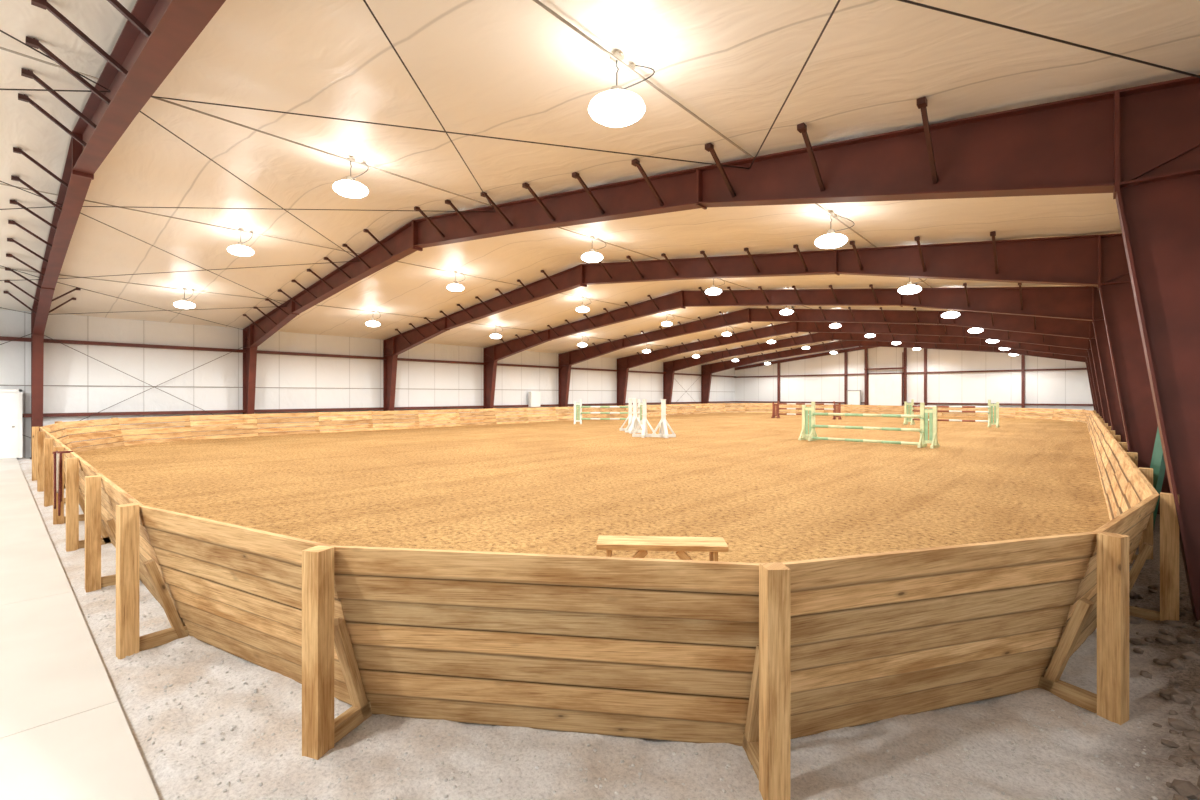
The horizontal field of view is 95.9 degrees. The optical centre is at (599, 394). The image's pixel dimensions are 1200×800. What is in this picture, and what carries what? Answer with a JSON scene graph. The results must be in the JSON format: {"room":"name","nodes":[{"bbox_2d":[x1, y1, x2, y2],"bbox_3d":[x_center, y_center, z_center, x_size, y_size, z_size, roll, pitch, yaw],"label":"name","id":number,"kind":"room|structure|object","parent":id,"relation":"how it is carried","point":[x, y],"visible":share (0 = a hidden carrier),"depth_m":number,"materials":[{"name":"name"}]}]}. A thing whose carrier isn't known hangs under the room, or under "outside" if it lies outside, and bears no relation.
{"room":"sports facility","nodes":[
{"label":"sports facility","id":0,"kind":"room"},
{"bbox_2d":[0,458,158,799],"bbox_3d":[-9.723,2.103,7.838,27.410,0.095,2.320,0,0,42],"label":"concrete walkway","id":1,"kind":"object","parent":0,"point":[65,733],"visible":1,"depth_m":3.77,"materials":[{"name":"beige concrete"}]},
{"bbox_2d":[0,309,734,458],"bbox_3d":[-4.755,-0.319,34.164,0.060,4.938,55.400,0,0,42],"label":"wall","id":2,"kind":"structure","parent":0,"point":[419,383],"depth_m":23.24,"materials":[{"name":"plastic"}]},
{"bbox_2d":[0,336,735,417],"bbox_3d":[5.534,-0.575,25.035,27.450,2.630,55.360,0,0,42],"label":"framing","id":3,"kind":"object","parent":2,"relation":"attached to","point":[2,338],"depth_m":23.46,"materials":[{"name":"red metal"}]},
{"bbox_2d":[0,389,21,458],"bbox_3d":[-19.393,0.935,17.206,0.130,2.230,1.400,0,0,42],"label":"door","id":4,"kind":"structure","parent":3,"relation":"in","point":[10,399],"depth_m":17.54,"materials":[{"name":"paint"}]},
{"bbox_2d":[528,392,539,406],"bbox_3d":[-4.210,0.275,34.349,0.430,0.950,0.800,0,0,42],"label":"box","id":5,"kind":"object","parent":3,"relation":"attached to","point":[533,397],"visible":1,"depth_m":34.10,"materials":[{"name":"paint"}]},
{"bbox_2d":[76,413,1109,562],"bbox_3d":[7.454,1.676,26.767,24.976,0.106,47.839,0,0,42],"label":"floor","id":6,"kind":"structure","parent":0,"point":[747,480],"depth_m":10.17,"materials":[{"name":"brown sand"}]},
{"bbox_2d":[574,399,641,423],"bbox_3d":[0.585,0.975,31.699,4.236,1.450,0.760,0,0,1],"label":"horse jump","id":7,"kind":"object","parent":6,"relation":"on","point":[578,407],"visible":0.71,"depth_m":31.61,"materials":[{"name":"white wood"}]},
{"bbox_2d":[620,399,632,430],"bbox_3d":[1.438,0.935,25.729,0.778,1.530,0.778,0,0,-38],"label":"jump standard","id":8,"kind":"object","parent":6,"relation":"on","point":[630,416],"visible":0.66,"depth_m":25.65,"materials":[{"name":"white paint"}]},
{"bbox_2d":[625,399,641,432],"bbox_3d":[1.588,0.935,24.392,0.778,1.530,0.778,0,0,-15],"label":"jump standard","id":9,"kind":"object","parent":6,"relation":"on","point":[634,422],"visible":0.84,"depth_m":24.31,"materials":[{"name":"white paint"}]},
{"bbox_2d":[632,399,655,437],"bbox_3d":[1.806,0.935,21.926,0.778,1.530,0.778,0,0,-32],"label":"jump standard","id":10,"kind":"object","parent":6,"relation":"on","point":[644,421],"visible":0.98,"depth_m":21.85,"materials":[{"name":"white paint"}]},
{"bbox_2d":[596,535,728,560],"bbox_3d":[0.519,1.474,4.593,1.080,0.472,0.290,0,0,4],"label":"wooden bench","id":11,"kind":"object","parent":6,"relation":"on","point":[641,544],"visible":0.49,"depth_m":4.48,"materials":[{"name":"brown wood"}]},
{"bbox_2d":[651,399,675,437],"bbox_3d":[2.558,0.935,21.794,0.778,1.530,0.778,0,0,35],"label":"jump standard","id":12,"kind":"object","parent":6,"relation":"on","point":[663,432],"visible":1,"depth_m":21.72,"materials":[{"name":"white paint"}]},
{"bbox_2d":[771,401,840,419],"bbox_3d":[14.812,1.075,38.995,4.677,1.250,0.760,0,0,33],"label":"horse jump","id":13,"kind":"object","parent":6,"relation":"on","point":[775,407],"visible":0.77,"depth_m":39.14,"materials":[{"name":"red wood"}]},
{"bbox_2d":[798,402,939,448],"bbox_3d":[9.246,0.975,18.935,4.436,1.450,0.760,0,0,45],"label":"horse jump","id":14,"kind":"object","parent":6,"relation":"on","point":[923,416],"visible":1,"depth_m":18.43,"materials":[{"name":"wood"}]},
{"bbox_2d":[903,399,999,427],"bbox_3d":[19.322,0.975,29.914,4.430,1.450,0.760,0,0,42],"label":"horse jump","id":15,"kind":"object","parent":6,"relation":"on","point":[908,407],"visible":0.81,"depth_m":29.34,"materials":[{"name":"beige wood"}]},
{"bbox_2d":[0,0,1199,365],"bbox_3d":[5.534,-3.601,25.035,27.450,1.655,55.400,0,0,42],"label":"ceiling","id":16,"kind":"structure","parent":0,"point":[507,69],"depth_m":7.77,"materials":[{"name":"plastic"}]},
{"bbox_2d":[0,0,932,359],"bbox_3d":[5.599,-3.673,24.844,17.900,0.778,55.000,0,0,42],"label":"conduit","id":17,"kind":"object","parent":16,"relation":"attached to","point":[618,56],"visible":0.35,"depth_m":9.23,"materials":[{"name":"grey metal"}]},
{"bbox_2d":[173,290,194,308],"bbox_3d":[-13.148,-3.050,17.115,0.558,0.615,0.574,0,0,-23],"label":"lamp","id":18,"kind":"object","parent":17,"relation":"hanging from","point":[184,304],"visible":1,"depth_m":17.00,"materials":[{"name":"white plastic"}]},
{"bbox_2d":[227,231,253,255],"bbox_3d":[-8.809,-3.740,13.265,0.558,0.615,0.574,0,0,-23],"label":"lamp","id":19,"kind":"object","parent":17,"relation":"attached to","point":[240,249],"visible":1,"depth_m":13.13,"materials":[{"name":"white plastic"}]},
{"bbox_2d":[333,161,368,197],"bbox_3d":[-4.246,-3.710,9.217,0.558,0.615,0.574,0,0,-23],"label":"lamp","id":20,"kind":"object","parent":17,"relation":"attached to","point":[349,187],"visible":1,"depth_m":9.09,"materials":[{"name":"white plastic"}]},
{"bbox_2d":[365,315,380,326],"bbox_3d":[-9.099,-3.050,21.678,0.558,0.615,0.574,0,0,-23],"label":"lamp","id":21,"kind":"object","parent":17,"relation":"hanging from","point":[372,323],"visible":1,"depth_m":21.51,"materials":[{"name":"white plastic"}]},
{"bbox_2d":[447,273,464,290],"bbox_3d":[-4.761,-3.740,17.828,0.558,0.615,0.574,0,0,-23],"label":"lamp","id":22,"kind":"object","parent":17,"relation":"attached to","point":[455,286],"visible":1,"depth_m":17.68,"materials":[{"name":"white plastic"}]},
{"bbox_2d":[490,326,502,338],"bbox_3d":[-5.051,-3.050,26.241,0.558,0.615,0.574,0,0,-23],"label":"lamp","id":23,"kind":"object","parent":17,"relation":"hanging from","point":[495,335],"visible":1,"depth_m":26.08,"materials":[{"name":"white plastic"}]},
{"bbox_2d":[576,299,590,311],"bbox_3d":[-0.712,-3.740,22.391,0.558,0.615,0.574,0,0,-23],"label":"lamp","id":24,"kind":"object","parent":17,"relation":"attached to","point":[582,308],"visible":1,"depth_m":22.23,"materials":[{"name":"white plastic"}]},
{"bbox_2d":[578,338,588,346],"bbox_3d":[-1.002,-3.050,30.803,0.558,0.615,0.574,0,0,-23],"label":"lamp","id":25,"kind":"object","parent":17,"relation":"hanging from","point":[582,344],"visible":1,"depth_m":30.64,"materials":[{"name":"white plastic"}]},
{"bbox_2d":[581,239,605,261],"bbox_3d":[-0.198,-3.710,13.780,0.558,0.615,0.574,0,0,-23],"label":"lamp","id":26,"kind":"object","parent":17,"relation":"attached to","point":[591,256],"visible":1,"depth_m":13.62,"materials":[{"name":"white plastic"}]},
{"bbox_2d":[588,60,654,126],"bbox_3d":[0.168,-3.008,5.301,0.558,0.615,0.574,0,0,-23],"label":"lamp","id":27,"kind":"object","parent":17,"relation":"hanging from","point":[615,107],"visible":1,"depth_m":5.18,"materials":[{"name":"white plastic"}]},
{"bbox_2d":[642,344,650,352],"bbox_3d":[3.046,-3.050,35.367,0.558,0.615,0.574,0,0,-23],"label":"lamp","id":28,"kind":"object","parent":17,"relation":"hanging from","point":[646,350],"visible":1,"depth_m":35.21,"materials":[{"name":"white plastic"}]},
{"bbox_2d":[661,316,673,325],"bbox_3d":[3.336,-3.740,26.954,0.558,0.615,0.574,0,0,-23],"label":"lamp","id":29,"kind":"object","parent":17,"relation":"attached to","point":[666,323],"visible":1,"depth_m":26.78,"materials":[{"name":"white plastic"}]},
{"bbox_2d":[705,279,724,294],"bbox_3d":[3.851,-3.710,18.343,0.558,0.615,0.574,0,0,-23],"label":"lamp","id":30,"kind":"object","parent":17,"relation":"attached to","point":[712,291],"visible":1,"depth_m":18.20,"materials":[{"name":"white plastic"}]},
{"bbox_2d":[722,326,730,335],"bbox_3d":[7.385,-3.740,31.517,0.558,0.615,0.574,0,0,-23],"label":"lamp","id":31,"kind":"object","parent":17,"relation":"attached to","point":[726,333],"visible":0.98,"depth_m":31.35,"materials":[{"name":"white plastic"}]},
{"bbox_2d":[767,336,776,343],"bbox_3d":[11.433,-3.740,36.080,0.558,0.615,0.574,0,0,-23],"label":"lamp","id":32,"kind":"object","parent":17,"relation":"attached to","point":[770,341],"visible":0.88,"depth_m":35.92,"materials":[{"name":"white plastic"}]},
{"bbox_2d":[780,306,792,314],"bbox_3d":[7.899,-3.710,22.906,0.558,0.615,0.574,0,0,-23],"label":"lamp","id":33,"kind":"object","parent":17,"relation":"attached to","point":[786,311],"visible":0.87,"depth_m":22.74,"materials":[{"name":"white plastic"}]},
{"bbox_2d":[814,215,853,248],"bbox_3d":[4.216,-3.008,9.864,0.558,0.615,0.574,0,0,-23],"label":"lamp","id":34,"kind":"object","parent":17,"relation":"hanging from","point":[830,240],"visible":1,"depth_m":9.73,"materials":[{"name":"white plastic"}]},
{"bbox_2d":[829,322,840,327],"bbox_3d":[11.947,-3.710,27.469,0.558,0.615,0.574,0,0,-23],"label":"lamp","id":35,"kind":"object","parent":17,"relation":"attached to","point":[835,325],"visible":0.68,"depth_m":27.34,"materials":[{"name":"white plastic"}]},
{"bbox_2d":[865,333,874,337],"bbox_3d":[15.996,-3.710,32.032,0.558,0.615,0.574,0,0,-23],"label":"lamp","id":36,"kind":"object","parent":17,"relation":"attached to","point":[869,335],"visible":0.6,"depth_m":31.88,"materials":[{"name":"white plastic"}]},
{"bbox_2d":[898,278,926,293],"bbox_3d":[8.264,-3.008,14.427,0.558,0.615,0.574,0,0,-23],"label":"lamp","id":37,"kind":"object","parent":17,"relation":"hanging from","point":[910,288],"visible":0.88,"depth_m":14.28,"materials":[{"name":"white plastic"}]},
{"bbox_2d":[941,310,959,317],"bbox_3d":[12.312,-3.008,18.990,0.558,0.615,0.574,0,0,-23],"label":"lamp","id":38,"kind":"object","parent":17,"relation":"hanging from","point":[950,314],"visible":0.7,"depth_m":18.84,"materials":[{"name":"white plastic"}]},
{"bbox_2d":[968,328,982,332],"bbox_3d":[16.361,-3.008,23.553,0.558,0.615,0.574,0,0,-23],"label":"lamp","id":39,"kind":"object","parent":17,"relation":"hanging from","point":[973,330],"visible":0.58,"depth_m":23.39,"materials":[{"name":"white plastic"}]},
{"bbox_2d":[986,339,998,342],"bbox_3d":[20.409,-3.008,28.116,0.558,0.615,0.574,0,0,-23],"label":"lamp","id":40,"kind":"object","parent":17,"relation":"hanging from","point":[988,340],"visible":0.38,"depth_m":27.98,"materials":[{"name":"white plastic"}]},
{"bbox_2d":[0,0,1199,437],"bbox_3d":[3.497,-1.197,22.739,26.964,5.408,48.813,0,0,42],"label":"cross","id":41,"kind":"object","parent":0,"point":[838,1],"visible":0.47,"depth_m":7.26,"materials":[{"name":"black metal"}]},
{"bbox_2d":[17,458,1199,799],"bbox_3d":[5.534,2.030,25.035,27.450,0.215,55.400,0,0,42],"label":"floor","id":42,"kind":"structure","parent":0,"point":[843,750],"depth_m":3.23,"materials":[{"name":"concrete"}]},
{"bbox_2d":[4,0,225,458],"bbox_3d":[-8.648,-1.125,9.050,27.412,6.491,1.540,0,0,42],"label":"frame","id":43,"kind":"object","parent":42,"relation":"on","point":[156,34],"visible":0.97,"depth_m":6.83,"materials":[{"name":"brown metal"}]},
{"bbox_2d":[32,403,1178,799],"bbox_3d":[7.450,1.445,26.771,25.739,1.410,48.593,0,0,42],"label":"fence","id":44,"kind":"object","parent":42,"relation":"on","point":[758,658],"visible":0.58,"depth_m":3.36,"materials":[{"name":"brown wood"}]},
{"bbox_2d":[53,451,72,515],"bbox_3d":[-8.119,1.336,8.179,0.322,0.971,0.220,0,0,42],"label":"lead rope","id":45,"kind":"object","parent":44,"relation":"hanging from","point":[58,454],"visible":1,"depth_m":8.10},
{"bbox_2d":[86,586,1157,799],"bbox_3d":[-1.034,2.098,4.639,8.320,0.071,4.360,0,0,42],"label":"chips","id":46,"kind":"object","parent":42,"relation":"on","point":[143,615],"visible":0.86,"depth_m":3.14,"materials":[{"name":"stone"}]},
{"bbox_2d":[243,76,1199,620],"bbox_3d":[-4.802,-1.125,13.384,27.412,6.491,0.930,0,0,42],"label":"frame","id":47,"kind":"object","parent":42,"relation":"on","point":[1140,145],"visible":0.96,"depth_m":5.59,"materials":[{"name":"brown metal"}]},
{"bbox_2d":[383,231,1169,513],"bbox_3d":[-0.754,-1.125,17.948,27.412,6.491,0.930,0,0,42],"label":"frame","id":48,"kind":"object","parent":42,"relation":"on","point":[1100,261],"visible":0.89,"depth_m":11.16,"materials":[{"name":"brown metal"}]},
{"bbox_2d":[483,283,1126,441],"bbox_3d":[3.295,-1.125,22.511,27.412,6.491,0.930,0,0,42],"label":"frame","id":49,"kind":"object","parent":42,"relation":"on","point":[1062,302],"visible":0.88,"depth_m":17.56,"materials":[{"name":"brown metal"}]},
{"bbox_2d":[558,306,1111,429],"bbox_3d":[7.343,-1.125,27.073,27.412,6.491,0.930,0,0,42],"label":"frame","id":50,"kind":"object","parent":42,"relation":"on","point":[994,321],"visible":0.7,"depth_m":23.81,"materials":[{"name":"brown metal"}]},
{"bbox_2d":[617,322,1103,420],"bbox_3d":[11.391,-1.125,31.637,27.412,6.491,0.930,0,0,42],"label":"frame","id":51,"kind":"object","parent":42,"relation":"on","point":[624,363],"visible":0.66,"depth_m":29.90,"materials":[{"name":"brown metal"}]},
{"bbox_2d":[663,332,1098,414],"bbox_3d":[15.440,-1.125,36.199,27.412,6.491,0.930,0,0,42],"label":"frame","id":52,"kind":"object","parent":42,"relation":"on","point":[669,367],"visible":0.59,"depth_m":35.90,"materials":[{"name":"brown metal"}]},
{"bbox_2d":[701,340,1095,412],"bbox_3d":[19.488,-1.125,40.762,27.412,6.491,0.930,0,0,42],"label":"frame","id":53,"kind":"object","parent":42,"relation":"on","point":[707,370],"visible":0.58,"depth_m":41.72,"materials":[{"name":"brown metal"}]},
{"bbox_2d":[1150,428,1165,530],"bbox_3d":[8.329,1.175,8.092,0.366,1.668,0.863,0,0,42],"label":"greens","id":54,"kind":"object","parent":42,"relation":"on","point":[1157,461],"visible":0.29,"depth_m":7.95,"materials":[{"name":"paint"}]},
{"bbox_2d":[1129,568,1199,799],"bbox_3d":[4.635,2.010,4.095,0.919,0.224,5.740,0,0,42],"label":"clod","id":55,"kind":"object","parent":42,"relation":"on","point":[1186,789],"visible":0.73,"depth_m":3.70,"materials":[{"name":"brown soil"}]},
{"bbox_2d":[735,347,1093,419],"bbox_3d":[23.938,-1.135,45.778,27.450,6.570,0.060,0,0,42],"label":"wall","id":56,"kind":"structure","parent":0,"point":[1055,386],"depth_m":43.12,"materials":[{"name":"plastic"}]},
{"bbox_2d":[734,346,1092,415],"bbox_3d":[23.825,-1.139,45.651,27.410,6.479,0.280,0,0,42],"label":"framing","id":57,"kind":"object","parent":56,"relation":"attached to","point":[845,351],"visible":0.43,"depth_m":46.02,"materials":[{"name":"red metal"}]},
{"bbox_2d":[847,390,860,404],"bbox_3d":[22.068,0.640,47.023,1.140,2.120,0.120,0,0,42],"label":"door","id":58,"kind":"structure","parent":57,"relation":"attached to","point":[853,396],"depth_m":46.98,"materials":[{"name":"paint"}]},
{"bbox_2d":[864,352,906,412],"bbox_3d":[23.845,-0.900,45.259,3.200,5.200,0.240,0,0,42],"label":"door","id":59,"kind":"structure","parent":57,"relation":"attached to","point":[882,388],"depth_m":45.30,"materials":[{"name":"paint"}]}
]}

